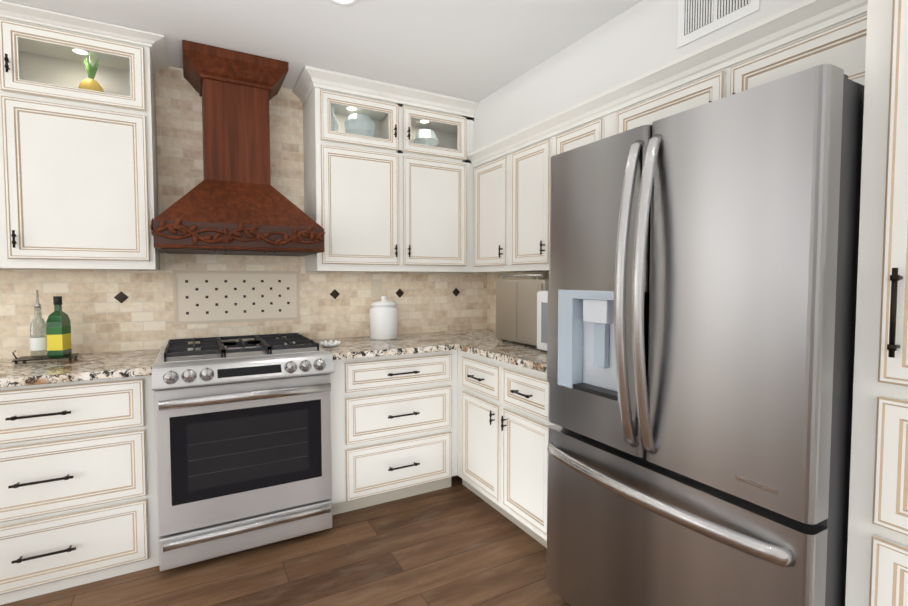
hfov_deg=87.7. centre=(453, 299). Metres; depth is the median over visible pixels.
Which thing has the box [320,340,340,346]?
spoon rest
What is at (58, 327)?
olive oil bottle
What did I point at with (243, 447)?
steel gas range
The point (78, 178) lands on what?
upper cabinet
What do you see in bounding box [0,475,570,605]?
floor
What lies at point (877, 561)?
pantry cabinet
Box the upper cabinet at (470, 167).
[468,159,505,272]
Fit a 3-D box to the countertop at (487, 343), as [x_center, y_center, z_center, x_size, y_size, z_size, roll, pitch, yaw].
[0.046,0.289,2.620,1.390,0.035,1.644,-1,3,-29]
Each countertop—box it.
[0,349,159,387]
[313,329,546,372]
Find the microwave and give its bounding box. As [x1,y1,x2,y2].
[537,291,547,351]
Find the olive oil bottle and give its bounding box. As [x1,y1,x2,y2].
[46,296,71,356]
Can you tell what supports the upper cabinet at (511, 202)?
attached to the wall
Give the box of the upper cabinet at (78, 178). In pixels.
[0,0,167,269]
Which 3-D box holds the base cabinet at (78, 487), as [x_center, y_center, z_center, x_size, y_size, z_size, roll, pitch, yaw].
[-1.817,0.766,2.203,0.764,0.878,0.628,-1,3,-29]
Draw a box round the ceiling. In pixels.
[2,0,642,101]
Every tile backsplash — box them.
[0,66,487,357]
[484,272,548,329]
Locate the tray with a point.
(34, 358)
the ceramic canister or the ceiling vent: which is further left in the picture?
the ceramic canister
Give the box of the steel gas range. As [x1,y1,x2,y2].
[152,333,333,570]
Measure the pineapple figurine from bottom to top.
0.274 m
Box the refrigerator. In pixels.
[546,64,863,605]
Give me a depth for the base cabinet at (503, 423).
2.42 m
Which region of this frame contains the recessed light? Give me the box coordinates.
[329,0,357,5]
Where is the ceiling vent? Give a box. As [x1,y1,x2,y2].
[677,0,759,47]
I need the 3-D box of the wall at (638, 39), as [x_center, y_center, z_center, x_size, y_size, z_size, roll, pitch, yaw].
[1.384,-1.043,0.921,0.660,0.335,5.166,-1,3,-29]
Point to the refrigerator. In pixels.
(702, 293)
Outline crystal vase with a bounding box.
[331,107,338,131]
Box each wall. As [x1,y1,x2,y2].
[0,73,433,272]
[474,0,804,150]
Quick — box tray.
[12,350,78,363]
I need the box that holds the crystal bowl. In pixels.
[344,114,374,136]
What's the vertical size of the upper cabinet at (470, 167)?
0.752 m
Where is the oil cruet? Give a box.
[30,290,47,357]
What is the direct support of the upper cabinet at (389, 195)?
attached to the wall at (158, 214)
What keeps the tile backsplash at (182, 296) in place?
attached to the wall at (158, 214)
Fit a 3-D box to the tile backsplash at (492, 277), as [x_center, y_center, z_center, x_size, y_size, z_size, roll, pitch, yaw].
[0.664,0.051,2.935,0.019,0.453,1.620,-1,3,-29]
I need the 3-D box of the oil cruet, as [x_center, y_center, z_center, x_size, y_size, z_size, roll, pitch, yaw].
[-1.956,0.111,2.225,0.064,0.318,0.065,-1,3,-29]
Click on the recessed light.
(345, 2)
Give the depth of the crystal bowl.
2.93 m
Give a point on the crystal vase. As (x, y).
(333, 117)
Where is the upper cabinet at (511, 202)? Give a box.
[466,0,867,271]
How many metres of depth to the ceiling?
2.23 m
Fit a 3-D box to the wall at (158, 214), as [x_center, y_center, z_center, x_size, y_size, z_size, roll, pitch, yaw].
[-2.323,-0.005,2.299,6.060,2.530,0.115,-1,3,-29]
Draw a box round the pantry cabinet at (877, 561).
[845,0,907,605]
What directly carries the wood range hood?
attached to the wall at (158, 214)
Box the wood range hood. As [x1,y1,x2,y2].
[150,40,324,255]
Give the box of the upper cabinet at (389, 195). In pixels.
[304,133,467,272]
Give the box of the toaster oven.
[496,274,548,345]
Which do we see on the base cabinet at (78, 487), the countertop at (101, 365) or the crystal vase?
the countertop at (101, 365)
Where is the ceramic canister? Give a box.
[369,296,397,339]
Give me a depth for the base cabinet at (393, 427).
2.67 m
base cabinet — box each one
[0,375,158,604]
[330,350,456,514]
[457,350,554,547]
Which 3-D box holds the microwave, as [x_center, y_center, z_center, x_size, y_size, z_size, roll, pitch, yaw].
[0.702,0.118,2.401,0.352,0.324,0.465,-1,3,-29]
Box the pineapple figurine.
[78,54,103,91]

